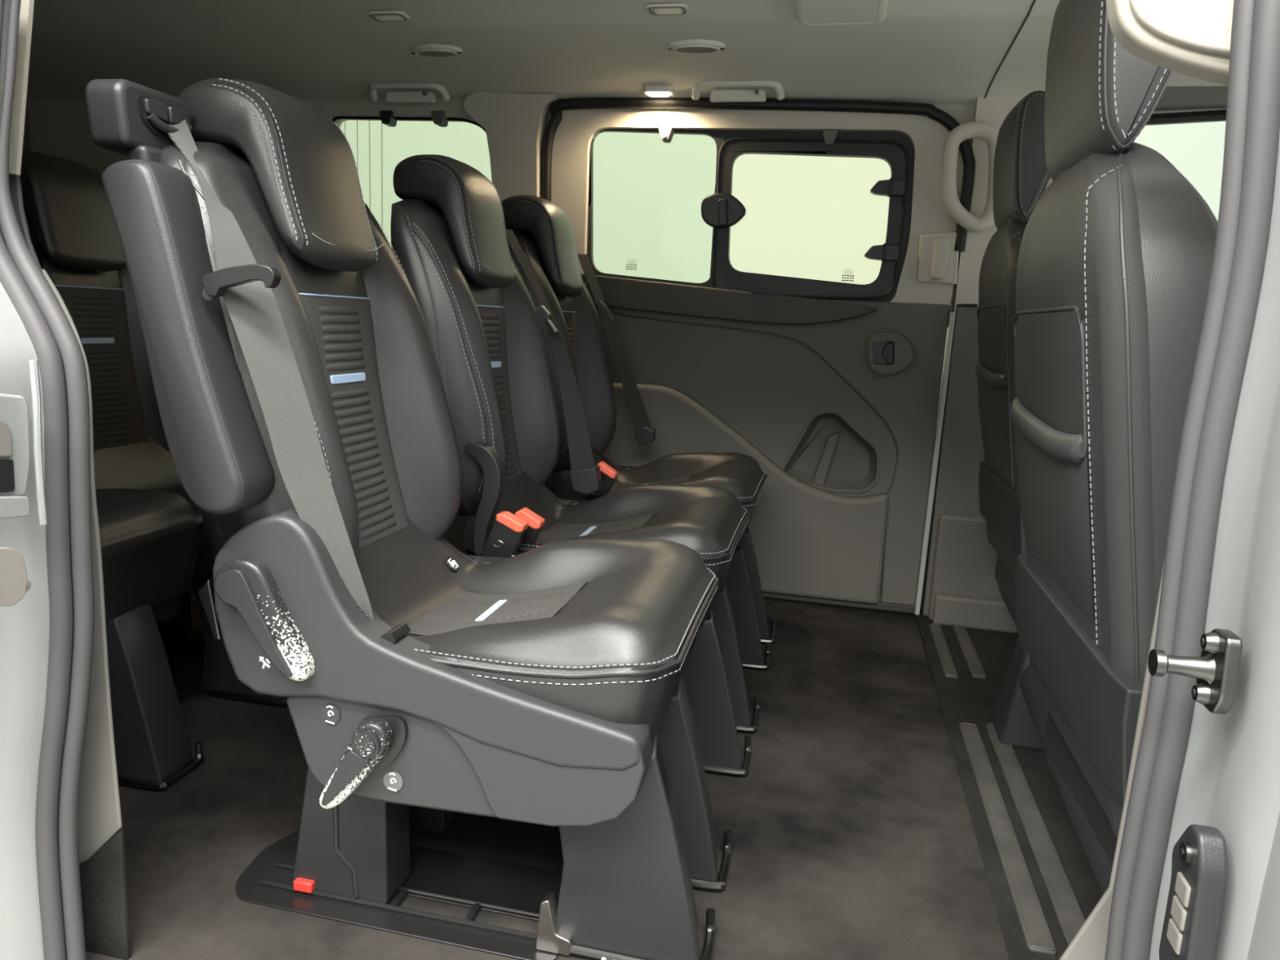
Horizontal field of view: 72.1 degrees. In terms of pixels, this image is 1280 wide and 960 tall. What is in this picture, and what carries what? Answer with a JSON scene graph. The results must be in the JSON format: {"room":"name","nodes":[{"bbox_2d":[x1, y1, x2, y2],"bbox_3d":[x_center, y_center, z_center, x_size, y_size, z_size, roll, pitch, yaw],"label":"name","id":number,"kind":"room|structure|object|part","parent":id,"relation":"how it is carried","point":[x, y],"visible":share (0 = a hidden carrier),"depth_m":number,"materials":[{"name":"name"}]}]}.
{"room":"vehicle interior","nodes":[
{"label":"vehicle interior","id":0,"kind":"room"},
{"bbox_2d":[22,101,31,151],"bbox_3d":[-2.225,-0.436,2.083,0.060,1.460,2.200,5,11,12],"label":"wall","id":1,"kind":"structure","parent":0,"point":[26,141],"depth_m":2.84,"materials":[{"name":"grey plastic"}]},
{"bbox_2d":[26,98,546,554],"bbox_3d":[-1.153,-0.476,2.798,1.735,1.385,0.090,5,11,12],"label":"wall","id":2,"kind":"structure","parent":0,"point":[58,128],"depth_m":2.80,"materials":[{"name":"beige plastic"}]},
{"bbox_2d":[379,110,397,126],"bbox_3d":[-0.738,-1.063,2.589,0.040,0.037,0.042,5,11,12],"label":"hook","id":3,"kind":"object","parent":2,"relation":"attached to","point":[387,117],"visible":0.87,"depth_m":2.57,"materials":[{"name":"grey plastic"}]},
{"bbox_2d":[431,110,448,127],"bbox_3d":[-0.579,-1.049,2.556,0.040,0.037,0.042,5,11,12],"label":"hook","id":4,"kind":"object","parent":2,"relation":"attached to","point":[439,118],"visible":0.87,"depth_m":2.54,"materials":[{"name":"grey plastic"}]},
{"bbox_3d":[-1.175,-0.197,2.814,1.732,0.830,0.020,5,11,12],"label":"trim","id":5,"kind":"part","parent":2,"relation":"part of","materials":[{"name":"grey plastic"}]},
{"bbox_2d":[463,92,559,201],"bbox_3d":[-0.381,-0.685,2.549,0.270,0.816,0.050,5,11,12],"label":"trim","id":6,"kind":"structure","parent":2,"relation":"attached to","point":[513,124],"depth_m":2.47,"materials":[{"name":"beige plastic"}]},
{"bbox_2d":[541,97,977,614],"bbox_3d":[0.282,-0.369,2.489,1.237,1.417,0.125,5,11,12],"label":"door","id":7,"kind":"structure","parent":2,"relation":"in","point":[833,389],"depth_m":2.45,"materials":[{"name":"beige plastic"}]},
{"bbox_3d":[0.219,-0.218,2.537,1.051,0.544,0.020,5,11,12],"label":"recessed panel","id":8,"kind":"part","parent":7,"relation":"part of","materials":[{"name":"grey plastic"}]},
{"bbox_3d":[0.287,-0.748,2.431,1.161,0.517,0.040,5,11,12],"label":"trim","id":9,"kind":"part","parent":7,"relation":"part of","materials":[{"name":"beige plastic"}]},
{"bbox_3d":[0.253,-0.100,2.541,1.136,0.848,0.035,5,11,12],"label":"panel","id":10,"kind":"part","parent":7,"relation":"part of","materials":[{"name":"grey plastic"}]},
{"bbox_2d":[871,341,893,364],"bbox_3d":[0.659,-0.345,2.387,0.067,0.070,0.008,5,11,12],"label":"door handle","id":11,"kind":"object","parent":7,"relation":"on","point":[877,347],"depth_m":2.39,"materials":[{"name":"black plastic"}]},
{"bbox_3d":[0.669,-0.342,2.369,0.030,0.058,0.026,5,11,12],"label":"pull lever","id":12,"kind":"part","parent":7,"relation":"part of","materials":[{"name":"grey plastic"}]},
{"bbox_3d":[0.673,-0.341,2.371,0.118,0.112,0.043,5,11,12],"label":"pull handle","id":13,"kind":"part","parent":7,"relation":"part of","materials":[{"name":"grey plastic"}]},
{"bbox_3d":[0.785,-0.578,2.301,0.040,0.107,0.018,5,11,12],"label":"latch lever","id":14,"kind":"part","parent":7,"relation":"part of","materials":[{"name":"beige plastic"}]},
{"bbox_2d":[85,588,1102,959],"bbox_3d":[-0.221,0.467,1.843,4.100,0.062,1.900,5,11,12],"label":"floor","id":15,"kind":"structure","parent":0,"point":[880,811],"depth_m":1.38,"materials":[{"name":"carpet"}]},
{"bbox_2d":[95,488,203,790],"bbox_3d":[-1.086,-0.054,1.391,0.734,1.057,0.474,5,11,12],"label":"passenger seat","id":16,"kind":"object","parent":15,"relation":"on","point":[151,540],"visible":0.35,"depth_m":1.43,"materials":[{"name":"grey leather"}]},
{"bbox_3d":[-0.853,0.344,1.454,0.201,0.275,0.090,5,11,12],"label":"leg","id":17,"kind":"part","parent":16,"relation":"part of","materials":[{"name":"grey plastic"}]},
{"bbox_2d":[95,488,203,626],"bbox_3d":[-1.034,0.112,1.413,0.478,0.213,0.460,5,11,12],"label":"cushion","id":18,"kind":"object","parent":16,"relation":"on","point":[151,540],"depth_m":1.45,"materials":[{"name":"grey leather"}]},
{"bbox_3d":[-0.832,0.465,1.464,0.172,0.037,0.105,5,11,12],"label":"foot rail","id":19,"kind":"part","parent":16,"relation":"part of","materials":[{"name":"grey metal"}]},
{"bbox_2d":[19,150,287,705],"bbox_3d":[-0.978,-0.136,1.873,0.734,1.057,0.474,5,11,12],"label":"passenger seat","id":20,"kind":"object","parent":15,"relation":"on","point":[74,237],"visible":0.39,"depth_m":1.87,"materials":[{"name":"grey leather"}]},
{"bbox_3d":[-1.184,-0.312,1.893,0.228,0.565,0.436,5,11,12],"label":"backrest","id":21,"kind":"part","parent":20,"relation":"part of","materials":[{"name":"grey leather"}]},
{"bbox_2d":[93,435,226,573],"bbox_3d":[-0.927,0.029,1.894,0.478,0.213,0.460,5,11,12],"label":"cushion","id":22,"kind":"object","parent":20,"relation":"on","point":[120,462],"depth_m":1.90,"materials":[{"name":"grey leather"}]},
{"bbox_3d":[-1.122,0.255,2.023,0.141,0.221,0.080,5,11,12],"label":"leg","id":23,"kind":"part","parent":20,"relation":"part of","materials":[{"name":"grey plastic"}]},
{"bbox_3d":[-0.784,0.291,1.763,0.201,0.275,0.078,5,11,12],"label":"leg","id":24,"kind":"part","parent":20,"relation":"part of","materials":[{"name":"grey plastic"}]},
{"bbox_3d":[-0.763,0.412,1.773,0.172,0.037,0.093,5,11,12],"label":"foot rail","id":25,"kind":"part","parent":20,"relation":"part of","materials":[{"name":"grey metal"}]},
{"bbox_2d":[235,829,562,959],"bbox_3d":[-0.317,0.554,1.205,0.473,0.010,0.178,5,11,12],"label":"rail","id":26,"kind":"object","parent":15,"relation":"on","point":[477,883],"visible":0.7,"depth_m":1.18,"materials":[{"name":"black plastic"}]},
{"bbox_3d":[-0.311,0.563,1.152,0.420,0.007,0.007,5,11,12],"label":"rail","id":27,"kind":"part","parent":26,"relation":"part of","materials":[{"name":"black plastic"}]},
{"bbox_3d":[-0.303,0.556,1.191,0.420,0.007,0.007,5,11,12],"label":"rail","id":28,"kind":"part","parent":26,"relation":"part of","materials":[{"name":"grey metal"}]},
{"bbox_2d":[85,78,731,959],"bbox_3d":[-0.225,0.020,1.214,0.762,1.057,0.543,5,11,12],"label":"passenger seat","id":29,"kind":"object","parent":15,"relation":"on","point":[302,402],"visible":1,"depth_m":1.05,"materials":[{"name":"grey leather"}]},
{"bbox_3d":[-0.562,-0.429,1.021,0.007,0.020,0.032,5,11,12],"label":"guide lid","id":30,"kind":"part","parent":29,"relation":"part of","materials":[{"name":"grey plastic"}]},
{"bbox_3d":[-0.554,-0.435,1.056,0.007,0.020,0.033,5,11,12],"label":"guide lid","id":31,"kind":"part","parent":29,"relation":"part of","materials":[{"name":"grey plastic"}]},
{"bbox_3d":[-0.510,-0.159,1.006,0.167,0.389,0.078,5,11,12],"label":"armrest","id":32,"kind":"part","parent":29,"relation":"part of","materials":[{"name":"grey leather"}]},
{"bbox_3d":[-0.439,0.160,1.029,0.120,0.140,0.024,5,11,12],"label":"recline lever","id":33,"kind":"part","parent":29,"relation":"part of","materials":[{"name":"grey plastic"}]},
{"bbox_3d":[-0.430,-0.155,1.232,0.252,0.565,0.436,5,11,12],"label":"backrest","id":34,"kind":"part","parent":29,"relation":"part of","materials":[{"name":"grey leather"}]},
{"bbox_3d":[-0.390,0.443,1.187,0.141,0.221,0.068,5,11,12],"label":"leg","id":35,"kind":"part","parent":29,"relation":"part of","materials":[{"name":"grey plastic"}]},
{"bbox_3d":[-0.334,0.335,1.036,0.088,0.119,0.022,5,11,12],"label":"tip lever","id":36,"kind":"part","parent":29,"relation":"part of","materials":[{"name":"grey plastic"}]},
{"bbox_3d":[-0.351,0.413,1.359,0.141,0.221,0.080,5,11,12],"label":"leg","id":37,"kind":"part","parent":29,"relation":"part of","materials":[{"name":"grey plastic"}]},
{"bbox_2d":[358,517,715,742],"bbox_3d":[-0.157,0.187,1.230,0.480,0.213,0.460,5,11,12],"label":"cushion","id":38,"kind":"object","parent":29,"relation":"on","point":[600,633],"depth_m":1.12,"materials":[{"name":"grey leather"}]},
{"bbox_3d":[-0.014,0.449,1.099,0.201,0.275,0.078,5,11,12],"label":"leg","id":39,"kind":"part","parent":29,"relation":"part of","materials":[{"name":"grey plastic"}]},
{"bbox_3d":[0.008,0.570,1.109,0.172,0.037,0.093,5,11,12],"label":"foot rail","id":40,"kind":"part","parent":29,"relation":"part of","materials":[{"name":"grey metal"}]},
{"bbox_3d":[0.025,0.420,1.271,0.201,0.275,0.090,5,11,12],"label":"leg","id":41,"kind":"part","parent":29,"relation":"part of","materials":[{"name":"grey plastic"}]},
{"bbox_3d":[0.046,0.540,1.281,0.172,0.037,0.105,5,11,12],"label":"foot rail","id":42,"kind":"part","parent":29,"relation":"part of","materials":[{"name":"grey metal"}]},
{"bbox_2d":[390,154,759,775],"bbox_3d":[-0.100,-0.060,1.692,0.730,1.057,0.469,5,11,12],"label":"passenger seat","id":43,"kind":"object","parent":15,"relation":"on","point":[450,237],"visible":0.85,"depth_m":1.59,"materials":[{"name":"grey leather"}]},
{"bbox_3d":[-0.306,-0.236,1.710,0.228,0.565,0.436,5,11,12],"label":"backrest","id":44,"kind":"part","parent":43,"relation":"part of","materials":[{"name":"grey leather"}]},
{"bbox_2d":[463,469,746,626],"bbox_3d":[-0.049,0.105,1.712,0.478,0.213,0.460,5,11,12],"label":"cushion","id":45,"kind":"object","parent":43,"relation":"on","point":[709,520],"depth_m":1.70,"materials":[{"name":"grey leather"}]},
{"bbox_3d":[0.093,0.367,1.580,0.201,0.275,0.078,5,11,12],"label":"leg","id":46,"kind":"part","parent":43,"relation":"part of","materials":[{"name":"grey plastic"}]},
{"bbox_3d":[0.115,0.488,1.590,0.172,0.037,0.093,5,11,12],"label":"foot rail","id":47,"kind":"part","parent":43,"relation":"part of","materials":[{"name":"grey metal"}]},
{"bbox_3d":[0.132,0.338,1.752,0.201,0.275,0.090,5,11,12],"label":"leg","id":48,"kind":"part","parent":43,"relation":"part of","materials":[{"name":"grey plastic"}]},
{"bbox_3d":[0.153,0.458,1.762,0.172,0.037,0.105,5,11,12],"label":"foot rail","id":49,"kind":"part","parent":43,"relation":"part of","materials":[{"name":"grey metal"}]},
{"bbox_2d":[501,194,776,669],"bbox_3d":[0.007,-0.143,2.175,0.725,1.057,0.485,5,11,12],"label":"passenger seat","id":50,"kind":"object","parent":15,"relation":"on","point":[544,233],"visible":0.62,"depth_m":2.16,"materials":[{"name":"grey leather"}]},
{"bbox_3d":[-0.199,-0.318,2.192,0.228,0.565,0.436,5,11,12],"label":"backrest","id":51,"kind":"part","parent":50,"relation":"part of","materials":[{"name":"grey leather"}]},
{"bbox_2d":[550,444,765,554],"bbox_3d":[0.058,0.023,2.193,0.478,0.213,0.460,5,11,12],"label":"cushion","id":52,"kind":"object","parent":50,"relation":"on","point":[740,473],"depth_m":2.18,"materials":[{"name":"grey leather"}]},
{"bbox_3d":[0.201,0.285,2.062,0.201,0.275,0.078,5,11,12],"label":"leg","id":53,"kind":"part","parent":50,"relation":"part of","materials":[{"name":"grey plastic"}]},
{"bbox_3d":[0.239,0.255,2.234,0.201,0.275,0.090,5,11,12],"label":"leg","id":54,"kind":"part","parent":50,"relation":"part of","materials":[{"name":"grey plastic"}]},
{"bbox_3d":[0.222,0.405,2.071,0.172,0.037,0.093,5,11,12],"label":"foot rail","id":55,"kind":"part","parent":50,"relation":"part of","materials":[{"name":"grey metal"}]},
{"bbox_3d":[0.261,0.376,2.244,0.172,0.037,0.105,5,11,12],"label":"foot rail","id":56,"kind":"part","parent":50,"relation":"part of","materials":[{"name":"grey metal"}]},
{"bbox_2d":[975,90,1050,625],"bbox_3d":[1.062,-0.156,1.947,0.625,1.273,0.568,5,11,12],"label":"seat","id":57,"kind":"object","parent":15,"relation":"on","point":[1021,175],"visible":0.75,"depth_m":1.88,"materials":[{"name":"grey leather"}]},
{"bbox_3d":[0.799,-0.306,2.003,0.025,0.167,0.352,5,11,12],"label":"pocket panel","id":58,"kind":"part","parent":57,"relation":"part of","materials":[{"name":"grey leather"}]},
{"bbox_3d":[0.837,0.060,2.013,0.056,0.129,0.528,5,11,12],"label":"panel","id":59,"kind":"part","parent":57,"relation":"part of","materials":[{"name":"grey plastic"}]},
{"bbox_3d":[0.875,-0.189,1.964,0.230,0.773,0.512,5,11,12],"label":"backrest","id":60,"kind":"part","parent":57,"relation":"part of","materials":[{"name":"grey leather"}]},
{"bbox_2d":[995,553,1015,601],"bbox_3d":[1.107,0.220,1.988,0.490,0.204,0.450,5,11,12],"label":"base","id":61,"kind":"object","parent":57,"relation":"on","point":[1006,580],"depth_m":2.12,"materials":[{"name":"black plastic"}]},
{"bbox_3d":[0.908,0.280,2.063,0.091,0.093,0.552,5,11,14],"label":"rail","id":62,"kind":"part","parent":57,"relation":"part of","materials":[{"name":"grey plastic"}]},
{"bbox_2d":[991,0,1217,894],"bbox_3d":[0.805,-0.006,1.218,0.625,1.214,0.945,5,11,12],"label":"seat","id":63,"kind":"object","parent":15,"relation":"on","point":[1115,260],"visible":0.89,"depth_m":0.91,"materials":[{"name":"grey leather"}]},
{"bbox_3d":[0.501,-0.127,1.092,0.025,0.157,0.352,5,11,12],"label":"pocket panel","id":64,"kind":"part","parent":63,"relation":"part of","materials":[{"name":"grey leather"}]},
{"bbox_3d":[0.632,0.418,1.229,0.088,0.093,0.722,5,11,14],"label":"rail","id":65,"kind":"part","parent":63,"relation":"part of","materials":[{"name":"grey plastic"}]},
{"bbox_3d":[0.541,0.218,1.099,0.056,0.121,0.528,5,11,12],"label":"panel","id":66,"kind":"part","parent":63,"relation":"part of","materials":[{"name":"grey plastic"}]},
{"bbox_2d":[1044,711,1117,865],"bbox_3d":[0.811,0.374,1.073,0.490,0.200,0.450,5,11,12],"label":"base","id":67,"kind":"object","parent":63,"relation":"on","point":[1093,828],"depth_m":1.13,"materials":[{"name":"grey plastic"}]},
{"bbox_3d":[0.579,-0.015,1.053,0.230,0.728,0.512,5,11,12],"label":"backrest","id":68,"kind":"part","parent":63,"relation":"part of","materials":[{"name":"grey leather"}]},
{"bbox_2d":[1059,0,1279,959],"bbox_3d":[0.466,0.170,0.617,0.212,1.248,0.261,5,11,12],"label":"trim","id":69,"kind":"structure","parent":15,"relation":"on","point":[1191,764],"depth_m":0.64,"materials":[{"name":"grey metal"}]},
{"bbox_3d":[0.493,0.149,0.739,0.212,1.248,0.006,5,11,12],"label":"pillar trim","id":70,"kind":"part","parent":69,"relation":"part of","materials":[{"name":"grey plastic"}]},
{"bbox_2d":[1106,0,1233,85],"bbox_3d":[0.446,-0.369,0.702,0.141,0.102,0.036,5,11,12],"label":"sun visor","id":71,"kind":"structure","parent":69,"relation":"attached to","point":[1188,37],"depth_m":0.69,"materials":[{"name":"beige plastic"}]},
{"bbox_3d":[0.446,-0.372,0.687,0.127,0.085,0.008,5,11,12],"label":"inset panel","id":72,"kind":"part","parent":71,"relation":"part of","materials":[{"name":"beige plastic"}]},
{"bbox_2d":[1159,824,1227,959],"bbox_3d":[0.386,0.365,0.635,0.023,0.252,0.053,5,11,12],"label":"block","id":73,"kind":"object","parent":69,"relation":"attached to","point":[1192,923],"visible":1,"depth_m":0.60,"materials":[{"name":"grey plastic"}]},
{"bbox_2d":[1147,628,1242,714],"bbox_3d":[0.387,0.131,0.620,0.046,0.058,0.043,5,11,12],"label":"door striker","id":74,"kind":"object","parent":69,"relation":"attached to","point":[1215,672],"visible":1,"depth_m":0.61,"materials":[{"name":"grey metal"}]},
{"bbox_2d":[1191,688,1195,696],"bbox_3d":[0.391,0.150,0.622,0.001,0.005,0.005,5,11,12],"label":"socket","id":75,"kind":"object","parent":74,"relation":"attached to","point":[1193,691],"depth_m":0.62,"materials":[{"name":"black metal"}]},
{"bbox_2d":[1200,637,1204,644],"bbox_3d":[0.393,0.113,0.615,0.001,0.005,0.005,5,11,12],"label":"socket","id":76,"kind":"object","parent":74,"relation":"attached to","point":[1202,641],"depth_m":0.61,"materials":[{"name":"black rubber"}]},
{"bbox_3d":[0.405,0.133,0.616,0.010,0.058,0.043,5,11,12],"label":"plate","id":77,"kind":"part","parent":74,"relation":"part of","materials":[{"name":"grey metal"}]},
{"bbox_2d":[26,0,1226,104],"bbox_3d":[-0.158,-0.938,1.563,4.100,0.091,1.870,5,11,12],"label":"ceiling","id":78,"kind":"structure","parent":0,"point":[927,51],"depth_m":2.10,"materials":[{"name":"white fabric"}]},
{"bbox_2d":[367,10,409,21],"bbox_3d":[-0.559,-1.032,1.958,0.088,0.008,0.048,5,11,12],"label":"recessed light","id":79,"kind":"object","parent":78,"relation":"in","point":[380,15],"visible":1,"depth_m":1.95,"materials":[{"name":"white plastic"}]},
{"bbox_2d":[368,83,450,102],"bbox_3d":[-0.655,-1.095,2.480,0.244,0.049,0.056,5,11,12],"label":"handle","id":80,"kind":"object","parent":78,"relation":"attached to","point":[392,96],"visible":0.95,"depth_m":2.48,"materials":[{"name":"white plastic"}]},
{"bbox_2d":[410,44,462,57],"bbox_3d":[-0.499,-1.049,2.154,0.132,0.015,0.072,5,11,12],"label":"ceiling speaker","id":81,"kind":"object","parent":78,"relation":"attached to","point":[430,51],"visible":1,"depth_m":2.14,"materials":[{"name":"white plastic"}]},
{"bbox_2d":[418,51,454,57],"bbox_3d":[-0.499,-1.045,2.155,0.092,0.004,0.046,5,11,12],"label":"grille","id":82,"kind":"object","parent":81,"relation":"attached to","point":[424,54],"depth_m":2.16,"materials":[{"name":"grey plastic"}]},
{"bbox_2d":[643,84,674,96],"bbox_3d":[0.050,-1.037,2.346,0.080,0.020,0.050,5,11,12],"label":"recessed light","id":83,"kind":"object","parent":78,"relation":"in","point":[648,90],"visible":1,"depth_m":2.33,"materials":[{"name":"white plastic"}]},
{"bbox_2d":[645,3,688,14],"bbox_3d":[0.057,-0.978,1.830,0.088,0.008,0.048,5,11,12],"label":"recessed light","id":84,"kind":"object","parent":78,"relation":"in","point":[662,8],"visible":1,"depth_m":1.82,"materials":[{"name":"white plastic"}]},
{"bbox_2d":[667,39,724,54],"bbox_3d":[0.130,-0.995,2.024,0.132,0.015,0.072,5,11,12],"label":"ceiling speaker","id":85,"kind":"object","parent":78,"relation":"attached to","point":[695,46],"visible":1,"depth_m":2.01,"materials":[{"name":"white plastic"}]},
{"bbox_2d":[676,47,715,53],"bbox_3d":[0.130,-0.991,2.025,0.092,0.004,0.046,5,11,12],"label":"grille","id":86,"kind":"object","parent":85,"relation":"attached to","point":[679,50],"depth_m":2.02,"materials":[{"name":"grey plastic"}]},
{"bbox_2d":[691,80,784,102],"bbox_3d":[0.254,-1.016,2.291,0.244,0.049,0.056,5,11,12],"label":"handle","id":87,"kind":"object","parent":78,"relation":"attached to","point":[717,95],"visible":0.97,"depth_m":2.30,"materials":[{"name":"white plastic"}]},
{"bbox_2d":[793,0,888,25],"bbox_3d":[0.382,-0.928,1.673,0.180,0.036,0.290,5,11,12],"label":"ceiling vent","id":88,"kind":"object","parent":78,"relation":"in","point":[807,12],"visible":1,"depth_m":1.73,"materials":[{"name":"beige plastic"}]},
{"bbox_2d":[340,120,1226,423],"bbox_3d":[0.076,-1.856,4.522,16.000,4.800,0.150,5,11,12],"label":"window","id":89,"kind":"structure","parent":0,"point":[809,217],"depth_m":4.45,"materials":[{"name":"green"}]},
{"bbox_2d":[922,85,1227,633],"bbox_3d":[1.411,-0.275,2.228,1.198,1.440,0.155,5,11,12],"label":"trim","id":90,"kind":"structure","parent":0,"point":[962,586],"depth_m":2.37,"materials":[{"name":"beige plastic"}]},
{"bbox_3d":[1.399,0.012,2.281,1.194,0.855,0.012,5,11,12],"label":"panel","id":91,"kind":"part","parent":90,"relation":"part of","materials":[{"name":"grey plastic"}]},
{"bbox_2d":[940,120,999,232],"bbox_3d":[0.841,-0.765,2.229,0.157,0.268,0.040,5,11,12],"label":"handle","id":92,"kind":"object","parent":90,"relation":"attached to","point":[988,132],"visible":0.85,"depth_m":2.22,"materials":[{"name":"beige plastic"}]},
{"bbox_3d":[-1.533,-0.175,1.085,1.740,1.470,0.090,5,11,12],"label":"wall","id":93,"kind":"structure","parent":0,"visible":0},
{"bbox_2d":[0,546,31,605],"bbox_3d":[-0.587,0.083,0.796,0.050,0.062,0.069,5,11,12],"label":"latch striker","id":94,"kind":"object","parent":93,"relation":"attached to","point":[14,582],"visible":1,"depth_m":0.80,"materials":[{"name":"beige metal"}]},
{"bbox_2d":[0,0,131,959],"bbox_3d":[-0.706,0.059,0.886,0.296,1.142,0.205,5,11,12],"label":"trim","id":95,"kind":"structure","parent":93,"relation":"attached to","point":[64,885],"depth_m":0.91,"materials":[{"name":"grey metal"}]},
{"bbox_3d":[-0.619,-0.411,0.875,0.052,0.206,0.005,5,11,12],"label":"pale edge trim","id":96,"kind":"part","parent":95,"relation":"part of","materials":[{"name":"beige plastic"}]},
{"bbox_3d":[-0.656,-0.269,0.918,0.066,0.104,0.005,5,11,12],"label":"dark pillar trim","id":97,"kind":"part","parent":95,"relation":"part of","materials":[{"name":"grey rubber"}]},
{"bbox_3d":[-0.644,0.132,0.989,0.107,0.720,0.005,5,11,12],"label":"pillar trim","id":98,"kind":"part","parent":95,"relation":"part of","materials":[{"name":"grey plastic"}]},
{"bbox_3d":[-0.664,0.505,1.053,0.117,0.210,0.007,5,11,12],"label":"scuff trim","id":99,"kind":"part","parent":95,"relation":"part of","materials":[{"name":"plastic"}]}
]}

